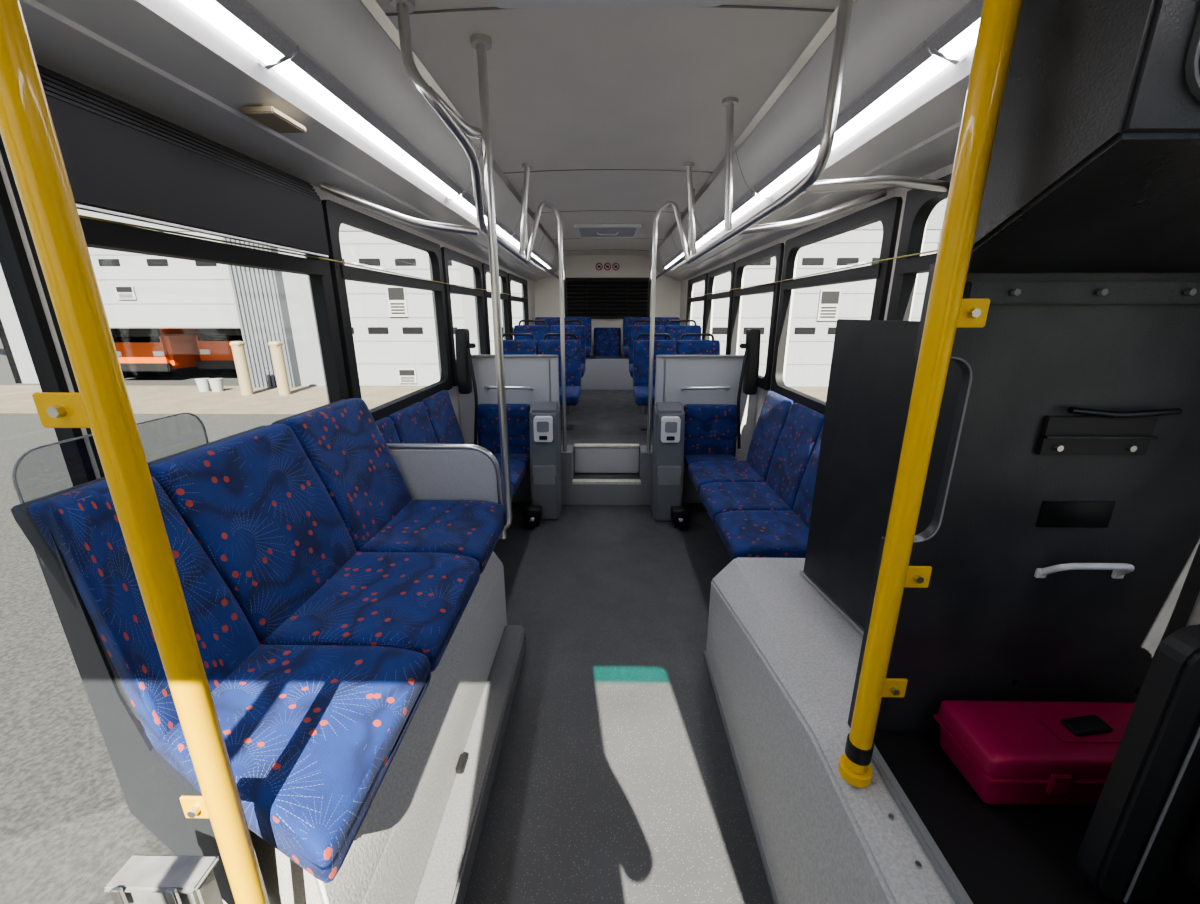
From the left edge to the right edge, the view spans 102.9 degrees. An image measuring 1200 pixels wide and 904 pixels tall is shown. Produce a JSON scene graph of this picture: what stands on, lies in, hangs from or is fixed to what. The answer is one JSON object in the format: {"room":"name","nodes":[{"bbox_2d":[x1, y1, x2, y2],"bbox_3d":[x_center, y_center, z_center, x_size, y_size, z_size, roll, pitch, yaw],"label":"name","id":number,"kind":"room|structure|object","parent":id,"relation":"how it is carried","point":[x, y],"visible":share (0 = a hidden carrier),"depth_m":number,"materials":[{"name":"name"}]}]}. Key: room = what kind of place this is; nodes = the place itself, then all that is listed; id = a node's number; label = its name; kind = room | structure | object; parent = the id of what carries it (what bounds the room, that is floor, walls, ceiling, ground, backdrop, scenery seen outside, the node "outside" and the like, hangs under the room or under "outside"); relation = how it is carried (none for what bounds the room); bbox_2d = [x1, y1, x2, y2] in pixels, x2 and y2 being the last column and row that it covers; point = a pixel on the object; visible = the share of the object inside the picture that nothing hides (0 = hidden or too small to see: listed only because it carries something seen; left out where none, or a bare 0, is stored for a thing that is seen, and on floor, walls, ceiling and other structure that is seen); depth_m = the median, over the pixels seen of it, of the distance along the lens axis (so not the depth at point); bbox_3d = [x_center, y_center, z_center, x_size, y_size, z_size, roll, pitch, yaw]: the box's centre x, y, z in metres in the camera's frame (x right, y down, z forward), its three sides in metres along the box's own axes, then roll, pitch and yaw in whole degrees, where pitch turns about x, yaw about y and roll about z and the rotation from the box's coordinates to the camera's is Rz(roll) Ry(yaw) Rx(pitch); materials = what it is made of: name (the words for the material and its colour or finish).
{"room":"vehicle interior","nodes":[
{"label":"vehicle interior","id":0,"kind":"room"},
{"bbox_2d":[0,152,534,478],"bbox_3d":[-1.174,-0.424,3.878,0.060,2.450,8.850,0,16,1],"label":"wall","id":1,"kind":"structure","parent":0,"point":[453,393],"depth_m":2.14,"materials":[{"name":"metal"}]},
{"bbox_2d":[0,171,95,486],"bbox_3d":[-1.220,0.446,0.832,0.040,2.180,0.793,0,16,1],"label":"window frame","id":2,"kind":"structure","parent":1,"relation":"in","point":[14,262],"depth_m":1.02,"materials":[{"name":"black metal"}]},
{"bbox_2d":[37,64,328,256],"bbox_3d":[-1.133,-0.776,1.406,0.078,0.275,1.060,0,16,1],"label":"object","id":3,"kind":"object","parent":1,"relation":"attached to","point":[122,159],"visible":0.79,"depth_m":1.23,"materials":[{"name":"black"}]},
{"bbox_2d":[179,0,296,69],"bbox_3d":[-0.838,-0.759,0.341,0.099,0.056,1.854,0,16,1],"label":"ceiling light","id":4,"kind":"object","parent":1,"relation":"attached to","point":[239,20],"visible":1,"depth_m":1.10,"materials":[{"name":"white"}]},
{"bbox_2d":[0,0,528,476],"bbox_3d":[-0.802,-0.828,2.227,0.786,1.447,2.605,0,16,1],"label":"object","id":5,"kind":"structure","parent":1,"relation":"in","point":[98,234],"depth_m":1.53,"materials":[{"name":"black metal"}]},
{"bbox_2d":[241,106,305,132],"bbox_3d":[-0.961,-0.983,1.416,0.090,0.018,0.160,0,16,1],"label":"plate","id":6,"kind":"object","parent":1,"relation":"attached to","point":[269,116],"visible":1,"depth_m":1.39,"materials":[{"name":"beige"}]},
{"bbox_2d":[19,0,558,280],"bbox_3d":[-0.924,-1.777,3.482,0.560,0.470,8.850,0,16,1],"label":"ceiling light panel","id":7,"kind":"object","parent":1,"relation":"attached to","point":[163,59],"depth_m":1.35,"materials":[{"name":"plastic"}]},
{"bbox_2d":[79,215,529,298],"bbox_3d":[-1.102,-1.403,4.077,0.006,0.016,6.420,0,16,1],"label":"pull cord","id":8,"kind":"object","parent":1,"relation":"attached to","point":[80,216],"visible":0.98,"depth_m":1.47,"materials":[{"name":"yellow plastic"}]},
{"bbox_2d":[274,45,463,199],"bbox_3d":[-0.813,-1.225,1.945,0.099,0.056,1.474,0,16,1],"label":"ceiling light","id":9,"kind":"object","parent":1,"relation":"attached to","point":[302,70],"visible":0.98,"depth_m":1.58,"materials":[{"name":"white"}]},
{"bbox_2d":[321,200,452,421],"bbox_3d":[-1.158,-0.773,2.824,0.058,1.010,1.440,0,16,1],"label":"window","id":10,"kind":"structure","parent":1,"relation":"in","point":[334,213],"depth_m":2.45,"materials":[{"name":"metal"}]},
{"bbox_2d":[375,417,400,443],"bbox_3d":[-0.890,0.203,2.437,0.628,0.690,0.459,0,16,1],"label":"seat","id":11,"kind":"object","parent":1,"relation":"attached to","point":[386,426],"visible":0.07,"depth_m":2.49,"materials":[{"name":"fabric"}]},
{"bbox_2d":[386,443,506,538],"bbox_3d":[-0.708,0.186,2.221,0.524,0.464,0.030,0,16,1],"label":"panel","id":12,"kind":"object","parent":11,"relation":"attached to","point":[428,471],"visible":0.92,"depth_m":2.18,"materials":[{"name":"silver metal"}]},
{"bbox_2d":[389,402,513,499],"bbox_3d":[-0.884,0.072,2.888,0.628,0.690,0.459,0,16,1],"label":"seat","id":13,"kind":"object","parent":1,"relation":"attached to","point":[412,423],"visible":0.23,"depth_m":2.82,"materials":[{"name":"fabric"}]},
{"bbox_2d":[441,247,487,385],"bbox_3d":[-1.139,-1.143,4.096,0.058,1.010,1.090,0,16,1],"label":"window","id":14,"kind":"structure","parent":1,"relation":"in","point":[447,254],"depth_m":3.80,"materials":[{"name":"metal"}]},
{"bbox_2d":[453,190,476,217],"bbox_3d":[-0.753,-1.473,2.799,0.135,0.056,0.721,0,16,1],"label":"ceiling light","id":15,"kind":"object","parent":1,"relation":"attached to","point":[465,199],"depth_m":2.81,"materials":[{"name":"white"}]},
{"bbox_2d":[455,329,477,444],"bbox_3d":[-0.992,-0.472,3.619,0.160,0.892,0.156,0,16,1],"label":"housing","id":16,"kind":"object","parent":1,"relation":"attached to","point":[465,371],"visible":0.99,"depth_m":3.55,"materials":[{"name":"black plastic"}]},
{"bbox_2d":[422,390,525,492],"bbox_3d":[-0.877,-0.059,3.339,0.628,0.690,0.459,0,16,1],"label":"seat","id":17,"kind":"object","parent":1,"relation":"attached to","point":[439,407],"visible":0.29,"depth_m":3.31,"materials":[{"name":"fabric"}]},
{"bbox_2d":[482,263,510,354],"bbox_3d":[-1.122,-1.471,5.224,0.058,1.010,1.140,0,16,1],"label":"window","id":18,"kind":"structure","parent":1,"relation":"in","point":[485,267],"depth_m":5.29,"materials":[{"name":"metal"}]},
{"bbox_2d":[507,273,528,339],"bbox_3d":[-1.102,-1.845,6.511,0.058,1.010,1.360,0,16,1],"label":"window","id":19,"kind":"structure","parent":1,"relation":"in","point":[511,277],"depth_m":6.31,"materials":[{"name":"metal"}]},
{"bbox_2d":[375,0,838,255],"bbox_3d":[0.056,-1.955,3.415,1.400,0.090,8.850,0,16,1],"label":"ceiling","id":20,"kind":"structure","parent":0,"point":[645,87],"depth_m":1.97,"materials":[{"name":"white plastic"}]},
{"bbox_2d":[470,33,511,531],"bbox_3d":[-0.435,-0.522,1.875,0.133,1.838,0.070,0,16,1],"label":"grab rail","id":21,"kind":"object","parent":20,"relation":"attached to","point":[481,42],"visible":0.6,"depth_m":1.80,"materials":[{"name":"silver metal"}]},
{"bbox_2d":[519,163,532,254],"bbox_3d":[-0.472,-1.550,3.071,0.070,0.530,0.135,-14,21,-39],"label":"grab rail","id":22,"kind":"object","parent":20,"relation":"attached to","point":[527,166],"visible":0.89,"depth_m":3.05,"materials":[{"name":"silver metal"}]},
{"bbox_2d":[485,0,730,8],"bbox_3d":[0.020,-1.214,1.063,0.720,0.053,0.720,0,16,1],"label":"roof hatch","id":23,"kind":"object","parent":20,"relation":"attached to","point":[506,4],"visible":1,"depth_m":1.39,"materials":[{"name":"white plastic"}]},
{"bbox_2d":[574,224,641,237],"bbox_3d":[0.086,-2.466,5.375,0.720,0.053,0.800,0,16,1],"label":"roof hatch","id":24,"kind":"object","parent":20,"relation":"attached to","point":[581,230],"visible":1,"depth_m":5.27,"materials":[{"name":"white plastic"}]},
{"bbox_2d":[385,5,834,15],"bbox_3d":[0.026,-1.347,1.455,1.400,0.024,0.006,0,16,1],"label":"trim","id":25,"kind":"structure","parent":20,"relation":"attached to","point":[720,6],"depth_m":1.45,"materials":[{"name":"grey"}]},
{"bbox_2d":[683,162,695,254],"bbox_3d":[0.579,-1.543,3.046,0.136,0.530,0.069,-7,18,-23],"label":"grab rail","id":26,"kind":"object","parent":20,"relation":"attached to","point":[688,165],"visible":0.94,"depth_m":3.04,"materials":[{"name":"silver metal"}]},
{"bbox_2d":[722,97,737,230],"bbox_3d":[0.568,-1.283,2.148,0.075,0.528,0.069,13,20,37],"label":"grab rail","id":27,"kind":"object","parent":20,"relation":"attached to","point":[729,103],"visible":0.97,"depth_m":2.13,"materials":[{"name":"silver metal"}]},
{"bbox_2d":[561,390,652,478],"bbox_3d":[0.088,-0.403,6.136,2.400,0.450,4.490,0,16,1],"label":"floor","id":28,"kind":"structure","parent":0,"point":[599,416],"depth_m":5.01,"materials":[{"name":"rubber"}]},
{"bbox_2d":[502,333,537,354],"bbox_3d":[-0.851,-0.693,4.713,0.429,0.902,0.652,0,16,1],"label":"seat","id":29,"kind":"object","parent":28,"relation":"on","point":[510,347],"visible":0.19,"depth_m":4.82,"materials":[{"name":"fabric"}]},
{"bbox_2d":[538,333,580,429],"bbox_3d":[-0.411,-0.692,4.706,0.429,0.902,0.652,0,16,1],"label":"seat","id":30,"kind":"object","parent":28,"relation":"on","point":[545,347],"visible":0.6,"depth_m":4.81,"materials":[{"name":"fabric"}]},
{"bbox_2d":[574,448,638,472],"bbox_3d":[0.058,0.074,4.152,0.558,0.220,0.024,0,16,1],"label":"trim","id":31,"kind":"structure","parent":28,"relation":"attached to","point":[587,460],"depth_m":4.14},
{"bbox_2d":[561,445,651,483],"bbox_3d":[0.057,0.192,4.080,0.880,0.455,0.250,0,16,1],"label":"trim","id":32,"kind":"structure","parent":28,"relation":"attached to","point":[645,460],"depth_m":3.94,"materials":[{"name":"grey plastic"}]},
{"bbox_2d":[526,201,566,451],"bbox_3d":[-0.407,-0.890,3.657,0.277,1.858,0.035,-4,17,-15],"label":"grab rail","id":33,"kind":"object","parent":32,"relation":"on","point":[552,207],"visible":0.99,"depth_m":3.58,"materials":[{"name":"silver metal"}]},
{"bbox_2d":[572,479,640,484],"bbox_3d":[0.055,0.249,3.995,0.570,0.023,0.065,0,16,1],"label":"trim","id":34,"kind":"structure","parent":32,"relation":"attached to","point":[574,481],"depth_m":3.97,"materials":[{"name":"metal"}]},
{"bbox_2d":[647,201,689,451],"bbox_3d":[0.517,-0.886,3.644,0.277,1.858,0.035,5,17,17],"label":"grab rail","id":35,"kind":"object","parent":32,"relation":"on","point":[673,204],"visible":0.99,"depth_m":3.57,"materials":[{"name":"silver metal"}]},
{"bbox_2d":[581,359,632,389],"bbox_3d":[0.105,-1.157,7.119,0.840,0.450,0.080,0,16,1],"label":"trim","id":36,"kind":"structure","parent":28,"relation":"on","point":[600,374],"depth_m":7.08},
{"bbox_2d":[633,333,675,429],"bbox_3d":[0.549,-0.688,4.693,0.429,0.902,0.652,0,16,1],"label":"seat","id":37,"kind":"object","parent":28,"relation":"on","point":[640,347],"visible":0.57,"depth_m":4.80,"materials":[{"name":"fabric"}]},
{"bbox_2d":[676,333,719,354],"bbox_3d":[0.989,-0.686,4.687,0.429,0.902,0.652,0,16,1],"label":"seat","id":38,"kind":"object","parent":28,"relation":"on","point":[684,347],"visible":0.3,"depth_m":4.79,"materials":[{"name":"fabric"}]},
{"bbox_2d":[566,355,647,414],"bbox_3d":[0.099,-1.030,6.755,2.400,0.410,2.950,0,16,1],"label":"floor","id":39,"kind":"structure","parent":0,"point":[568,408],"depth_m":5.44,"materials":[{"name":"rubber"}]},
{"bbox_2d":[514,320,549,344],"bbox_3d":[-0.836,-1.101,5.687,0.429,0.902,0.652,0,16,1],"label":"seat","id":40,"kind":"object","parent":39,"relation":"on","point":[538,331],"visible":0.29,"depth_m":5.79,"materials":[{"name":"fabric"}]},
{"bbox_2d":[550,320,585,377],"bbox_3d":[-0.396,-1.100,5.681,0.429,0.902,0.652,0,16,1],"label":"seat","id":41,"kind":"object","parent":39,"relation":"on","point":[579,331],"visible":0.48,"depth_m":5.78,"materials":[{"name":"fabric"}]},
{"bbox_2d":[564,317,590,357],"bbox_3d":[-0.352,-1.721,7.196,0.429,0.590,0.609,0,16,1],"label":"seat","id":42,"kind":"object","parent":39,"relation":"on","point":[586,321],"visible":0.41,"depth_m":7.33,"materials":[{"name":"fabric"}]},
{"bbox_2d":[593,328,620,358],"bbox_3d":[0.111,-1.613,7.397,0.429,0.590,0.609,0,16,1],"label":"seat","id":43,"kind":"object","parent":39,"relation":"on","point":[607,341],"visible":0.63,"depth_m":7.53,"materials":[{"name":"fabric"}]},
{"bbox_2d":[623,317,649,358],"bbox_3d":[0.568,-1.717,7.183,0.429,0.590,0.609,0,16,1],"label":"seat","id":44,"kind":"object","parent":39,"relation":"on","point":[627,321],"visible":0.44,"depth_m":7.32,"materials":[{"name":"fabric"}]},
{"bbox_2d":[629,320,664,377],"bbox_3d":[0.564,-1.096,5.668,0.429,0.902,0.652,0,16,1],"label":"seat","id":45,"kind":"object","parent":39,"relation":"on","point":[635,331],"visible":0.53,"depth_m":5.77,"materials":[{"name":"fabric"}]},
{"bbox_2d":[665,320,700,346],"bbox_3d":[1.004,-1.094,5.662,0.429,0.902,0.652,0,16,1],"label":"seat","id":46,"kind":"object","parent":39,"relation":"on","point":[675,331],"visible":0.3,"depth_m":5.76,"materials":[{"name":"fabric"}]},
{"bbox_2d":[534,255,680,354],"bbox_3d":[0.121,-1.854,8.083,2.520,2.850,0.060,0,16,1],"label":"wall","id":47,"kind":"structure","parent":0,"point":[668,289],"depth_m":7.80,"materials":[{"name":"plastic"}]},
{"bbox_2d":[360,0,558,250],"bbox_3d":[-0.640,-1.917,3.489,0.030,0.031,8.750,0,16,1],"label":"trim","id":48,"kind":"structure","parent":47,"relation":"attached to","point":[372,6],"depth_m":1.81,"materials":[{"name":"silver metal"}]},
{"bbox_2d":[564,278,650,318],"bbox_3d":[0.121,-2.515,7.833,1.400,0.640,0.049,0,16,1],"label":"louvres","id":49,"kind":"object","parent":47,"relation":"attached to","point":[594,298],"visible":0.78,"depth_m":7.83,"materials":[{"name":"black plastic"}]},
{"bbox_2d":[657,0,856,249],"bbox_3d":[0.754,-1.911,3.469,0.030,0.031,8.750,0,16,1],"label":"trim","id":50,"kind":"structure","parent":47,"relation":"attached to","point":[828,27],"depth_m":1.94,"materials":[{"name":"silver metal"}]},
{"bbox_2d":[463,503,773,903],"bbox_3d":[0.023,1.105,1.966,2.400,0.120,4.360,0,16,1],"label":"floor","id":51,"kind":"structure","parent":0,"point":[616,780],"depth_m":1.83,"materials":[{"name":"rubber"}]},
{"bbox_2d":[0,0,268,903],"bbox_3d":[-0.600,0.172,0.627,0.125,2.420,0.080,0,16,1],"label":"pole","id":52,"kind":"object","parent":51,"relation":"on","point":[102,404],"visible":1,"depth_m":0.56,"materials":[{"name":"yellow"}]},
{"bbox_2d":[104,855,223,903],"bbox_3d":[-0.737,1.014,0.890,0.154,0.655,0.062,0,16,1],"label":"junction box","id":53,"kind":"object","parent":51,"relation":"on","point":[143,879],"visible":1,"depth_m":0.80,"materials":[{"name":"metal"}]},
{"bbox_2d":[222,551,525,903],"bbox_3d":[-0.770,0.900,1.492,0.805,0.540,1.740,0,16,1],"label":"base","id":54,"kind":"object","parent":51,"relation":"on","point":[416,842],"visible":0.48,"depth_m":1.36,"materials":[{"name":"grey plastic"}]},
{"bbox_2d":[11,476,430,882],"bbox_3d":[-0.777,0.409,0.958,0.677,0.630,0.480,0,16,1],"label":"seat","id":55,"kind":"object","parent":54,"relation":"on","point":[312,734],"visible":0.78,"depth_m":0.97,"materials":[{"name":"fabric"}]},
{"bbox_2d":[34,528,267,903],"bbox_3d":[-0.909,0.538,0.961,0.586,0.810,0.020,8,18,25],"label":"end panel","id":56,"kind":"object","parent":55,"relation":"attached to","point":[152,788],"visible":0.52,"depth_m":1.01,"materials":[{"name":"grey plastic"}]},
{"bbox_2d":[12,412,208,566],"bbox_3d":[-1.138,0.080,1.176,0.004,0.290,0.460,0,16,1],"label":"shield","id":57,"kind":"object","parent":56,"relation":"attached to","point":[14,472],"visible":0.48,"depth_m":0.98,"materials":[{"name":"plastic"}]},
{"bbox_2d":[148,424,479,671],"bbox_3d":[-0.770,0.272,1.429,0.677,0.630,0.489,0,16,1],"label":"seat","id":58,"kind":"object","parent":54,"relation":"on","point":[254,501],"visible":0.84,"depth_m":1.36,"materials":[{"name":"fabric"}]},
{"bbox_2d":[271,398,504,573],"bbox_3d":[-0.762,0.134,1.904,0.677,0.630,0.489,0,16,1],"label":"seat","id":59,"kind":"object","parent":54,"relation":"on","point":[342,440],"visible":0.8,"depth_m":1.85,"materials":[{"name":"fabric"}]},
{"bbox_2d":[477,404,530,500],"bbox_3d":[-0.767,0.059,3.812,0.430,0.860,0.265,0,16,1],"label":"seat","id":60,"kind":"object","parent":51,"relation":"on","point":[518,425],"visible":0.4,"depth_m":3.78,"materials":[{"name":"fabric"}]},
{"bbox_2d":[458,355,558,501],"bbox_3d":[-0.732,-0.155,3.875,0.805,1.235,0.164,0,16,1],"label":"barrier panel","id":61,"kind":"object","parent":51,"relation":"on","point":[529,379],"visible":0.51,"depth_m":3.80,"materials":[{"name":"grey plastic"}]},
{"bbox_2d":[522,505,541,527],"bbox_3d":[-0.511,0.492,3.601,0.140,0.145,0.155,0,16,1],"label":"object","id":62,"kind":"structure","parent":51,"relation":"on","point":[532,514],"depth_m":3.57,"materials":[{"name":"black plastic"}]},
{"bbox_2d":[529,402,562,519],"bbox_3d":[-0.423,0.065,3.734,0.220,0.892,0.317,0,16,1],"label":"console","id":63,"kind":"object","parent":51,"relation":"on","point":[544,417],"visible":1,"depth_m":3.63,"materials":[{"name":"grey plastic"}]},
{"bbox_2d":[562,484,650,504],"bbox_3d":[0.055,0.354,4.004,0.860,0.185,0.023,0,16,1],"label":"trim","id":64,"kind":"structure","parent":51,"relation":"on","point":[572,494],"depth_m":3.99,"materials":[{"name":"grey plastic"}]},
{"bbox_2d":[651,402,684,520],"bbox_3d":[0.527,0.069,3.720,0.220,0.892,0.317,0,16,1],"label":"console","id":65,"kind":"object","parent":51,"relation":"on","point":[668,417],"visible":0.99,"depth_m":3.62,"materials":[{"name":"grey plastic"}]},
{"bbox_2d":[671,506,690,528],"bbox_3d":[0.609,0.497,3.585,0.140,0.145,0.155,0,16,1],"label":"wheelchair restraint","id":66,"kind":"object","parent":51,"relation":"on","point":[680,515],"depth_m":3.56,"materials":[{"name":"black plastic"}]},
{"bbox_2d":[655,355,759,502],"bbox_3d":[0.842,-0.148,3.853,0.805,1.235,0.164,0,16,1],"label":"barrier panel","id":67,"kind":"object","parent":51,"relation":"on","point":[685,379],"visible":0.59,"depth_m":3.78,"materials":[{"name":"grey plastic"}]},
{"bbox_2d":[684,404,737,511],"bbox_3d":[0.873,0.066,3.789,0.430,0.860,0.265,0,16,1],"label":"seat","id":68,"kind":"object","parent":51,"relation":"on","point":[710,430],"visible":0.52,"depth_m":3.76,"materials":[{"name":"fabric"}]},
{"bbox_2d":[704,557,1199,903],"bbox_3d":[0.837,0.961,1.053,0.728,0.668,2.310,0,16,1],"label":"housing","id":69,"kind":"object","parent":51,"relation":"on","point":[782,661],"visible":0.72,"depth_m":1.05,"materials":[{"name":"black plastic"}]},
{"bbox_2d":[800,319,961,634],"bbox_3d":[0.813,0.130,1.389,0.032,0.984,0.820,0,16,1],"label":"panel","id":70,"kind":"object","parent":69,"relation":"on","point":[874,363],"visible":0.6,"depth_m":1.47,"materials":[{"name":"grey"}]},
{"bbox_2d":[838,0,1021,787],"bbox_3d":[0.536,-0.196,0.723,0.100,1.768,0.059,0,16,1],"label":"pole","id":71,"kind":"object","parent":69,"relation":"on","point":[947,311],"visible":1,"depth_m":0.72,"materials":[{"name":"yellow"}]},
{"bbox_2d":[848,263,1199,731],"bbox_3d":[0.882,0.158,0.917,0.640,0.976,0.061,0,16,1],"label":"barrier","id":72,"kind":"object","parent":69,"relation":"on","point":[1061,542],"visible":0.94,"depth_m":0.91,"materials":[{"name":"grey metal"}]},
{"bbox_2d":[968,0,1199,272],"bbox_3d":[0.883,-0.637,0.554,0.635,0.785,0.270,0,16,1],"label":"compartment","id":73,"kind":"object","parent":72,"relation":"on","point":[1094,166],"visible":0.9,"depth_m":0.60,"materials":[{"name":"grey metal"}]},
{"bbox_2d":[933,700,1135,805],"bbox_3d":[0.916,0.585,0.934,0.428,0.132,0.158,0,16,1],"label":"toolbox","id":74,"kind":"object","parent":69,"relation":"on","point":[1008,752],"visible":0.7,"depth_m":0.90,"materials":[{"name":"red plastic"}]},
{"bbox_2d":[1077,624,1199,902],"bbox_3d":[0.977,0.535,0.469,0.435,0.489,0.510,0,16,1],"label":"chair","id":75,"kind":"object","parent":69,"relation":"on","point":[1141,841],"visible":1,"depth_m":0.69,"materials":[{"name":"grey"}]},
{"bbox_2d":[1178,806,1199,889],"bbox_3d":[0.997,0.460,0.639,0.300,0.360,0.070,0,16,1],"label":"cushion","id":76,"kind":"object","parent":75,"relation":"on","point":[1188,816],"depth_m":0.69,"materials":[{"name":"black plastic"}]},
{"bbox_2d":[680,163,1199,625],"bbox_3d":[1.286,-0.414,3.844,0.060,2.450,8.850,0,16,1],"label":"wall","id":77,"kind":"structure","parent":0,"point":[1194,619],"depth_m":3.04,"materials":[{"name":"metal"}]},
{"bbox_2d":[686,273,707,339],"bbox_3d":[1.300,-1.835,6.477,0.058,1.010,1.360,0,16,1],"label":"window","id":78,"kind":"structure","parent":77,"relation":"in","point":[704,277],"depth_m":6.29,"materials":[{"name":"black metal"}]},
{"bbox_2d":[704,262,735,354],"bbox_3d":[1.280,-1.454,5.166,0.058,1.010,1.190,0,16,1],"label":"window","id":79,"kind":"structure","parent":77,"relation":"in","point":[730,267],"depth_m":5.02,"materials":[{"name":"black metal"}]},
{"bbox_2d":[688,391,793,494],"bbox_3d":[0.971,-0.051,3.313,0.628,0.690,0.459,0,16,1],"label":"seat","id":80,"kind":"object","parent":77,"relation":"attached to","point":[771,421],"visible":0.61,"depth_m":3.28,"materials":[{"name":"fabric"}]},
{"bbox_2d":[732,189,763,221],"bbox_3d":[0.845,-1.491,2.858,0.136,0.056,0.889,0,16,1],"label":"ceiling light","id":81,"kind":"object","parent":77,"relation":"attached to","point":[748,201],"depth_m":2.87,"materials":[{"name":"white"}]},
{"bbox_2d":[737,329,760,448],"bbox_3d":[1.097,-0.464,3.589,0.160,0.892,0.156,0,16,1],"label":"housing","id":82,"kind":"object","parent":77,"relation":"attached to","point":[750,367],"visible":1,"depth_m":3.52,"materials":[{"name":"black plastic"}]},
{"bbox_2d":[729,243,784,389],"bbox_3d":[1.261,-1.103,3.956,0.058,1.010,1.210,0,16,1],"label":"window","id":83,"kind":"structure","parent":77,"relation":"in","point":[777,251],"depth_m":3.60,"materials":[{"name":"black metal"}]},
{"bbox_2d":[700,403,823,523],"bbox_3d":[0.964,0.080,2.862,0.628,0.690,0.459,0,16,1],"label":"seat","id":84,"kind":"object","parent":77,"relation":"attached to","point":[803,425],"visible":0.68,"depth_m":2.83,"materials":[{"name":"fabric"}]},
{"bbox_2d":[715,426,822,559],"bbox_3d":[0.957,0.211,2.411,0.628,0.690,0.459,0,16,1],"label":"seat","id":85,"kind":"object","parent":77,"relation":"attached to","point":[744,533],"visible":0.4,"depth_m":2.48,"materials":[{"name":"fabric"}]},
{"bbox_2d":[753,128,822,198],"bbox_3d":[0.841,-1.277,2.125,0.150,0.056,1.041,0,16,1],"label":"ceiling light","id":86,"kind":"object","parent":77,"relation":"attached to","point":[805,156],"depth_m":2.15,"materials":[{"name":"white"}]},
{"bbox_2d":[656,0,974,280],"bbox_3d":[1.036,-1.769,3.454,0.560,0.470,8.850,0,16,1],"label":"ceiling light panel","id":87,"kind":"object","parent":77,"relation":"attached to","point":[917,136],"depth_m":1.71,"materials":[{"name":"plastic"}]},
{"bbox_2d":[687,0,949,414],"bbox_3d":[0.934,-0.875,2.390,0.666,1.447,2.215,0,16,1],"label":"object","id":88,"kind":"structure","parent":77,"relation":"in","point":[888,211],"depth_m":2.05,"materials":[{"name":"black metal"}]},
{"bbox_2d":[832,40,948,149],"bbox_3d":[0.823,-1.086,1.467,0.136,0.056,0.769,0,16,1],"label":"ceiling light","id":89,"kind":"object","parent":77,"relation":"attached to","point":[916,68],"depth_m":1.40,"materials":[{"name":"white"}]},
{"bbox_2d":[887,173,951,320],"bbox_3d":[1.223,-0.374,1.450,0.058,1.010,1.190,0,16,1],"label":"window","id":90,"kind":"structure","parent":77,"relation":"in","point":[919,204],"depth_m":1.87,"materials":[{"name":"black metal"}]},
{"bbox_2d":[926,0,983,64],"bbox_3d":[0.853,-0.752,0.317,0.099,0.056,1.854,0,16,1],"label":"ceiling light","id":91,"kind":"object","parent":77,"relation":"attached to","point":[957,35],"visible":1,"depth_m":1.13,"materials":[{"name":"white"}]},
{"label":"outside","id":92,"kind":"structure","parent":0,"visible":0},
{"bbox_2d":[0,339,701,903],"bbox_3d":[0.220,-2.216,14.975,120.000,0.100,90.000,0,16,1],"label":"ground","id":93,"kind":"structure","parent":92,"point":[68,827],"depth_m":2.45,"materials":[{"name":"concrete"}]},
{"bbox_2d":[110,328,223,374],"bbox_3d":[-13.844,-4.367,17.002,1.970,2.900,6.120,0,16,1],"label":"bus","id":94,"kind":"object","parent":93,"relation":"on","point":[158,351],"visible":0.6,"depth_m":14.37,"materials":[{"name":"orange paint"}]},
{"bbox_2d":[195,328,248,371],"bbox_3d":[-11.783,-4.582,17.741,1.970,2.900,6.120,0,16,1],"label":"bus","id":95,"kind":"object","parent":93,"relation":"on","point":[215,351],"visible":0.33,"depth_m":15.06,"materials":[{"name":"orange paint"}]},
{"bbox_2d":[0,198,946,387],"bbox_3d":[0.060,-5.570,16.841,34.800,5.300,9.350,0,16,1],"label":"building","id":96,"kind":"structure","parent":93,"relation":"on","point":[267,306],"depth_m":12.87,"materials":[{"name":"grey"}]},
{"bbox_2d":[386,286,407,316],"bbox_3d":[-5.453,-4.048,12.858,0.500,0.800,0.039,0,16,1],"label":"notice","id":97,"kind":"object","parent":96,"relation":"attached to","point":[397,301],"visible":0.89,"depth_m":12.85,"materials":[{"name":"grey"}]},
{"bbox_2d":[388,288,404,313],"bbox_3d":[-5.453,-4.059,12.837,0.425,0.672,0.004,0,16,1],"label":"print","id":98,"kind":"object","parent":97,"relation":"attached to","point":[396,296],"depth_m":12.84,"materials":[{"name":"paper"}]},
{"bbox_2d":[817,289,840,320],"bbox_3d":[6.096,-3.905,12.723,0.540,0.800,0.039,0,16,1],"label":"notice","id":99,"kind":"object","parent":96,"relation":"attached to","point":[829,300],"visible":0.96,"depth_m":12.71,"materials":[{"name":"grey"}]},
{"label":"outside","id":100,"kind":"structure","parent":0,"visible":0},
{"bbox_2d":[0,385,827,413],"bbox_3d":[0.169,-1.297,11.597,50.000,0.020,3.800,0,16,1],"label":"ground","id":101,"kind":"structure","parent":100,"point":[13,398],"depth_m":11.41,"materials":[{"name":"concrete"}]},
{"bbox_2d":[229,341,253,394],"bbox_3d":[-8.925,-2.080,11.925,0.260,1.340,0.260,0,16,1],"label":"bollard","id":102,"kind":"object","parent":101,"relation":"on","point":[238,350],"visible":0.98,"depth_m":11.84,"materials":[{"name":"beige paint"}]},
{"bbox_2d":[268,341,290,394],"bbox_3d":[-7.975,-2.076,11.912,0.260,1.340,0.260,0,16,1],"label":"bollard","id":103,"kind":"object","parent":101,"relation":"on","point":[276,349],"visible":0.95,"depth_m":11.82,"materials":[{"name":"beige paint"}]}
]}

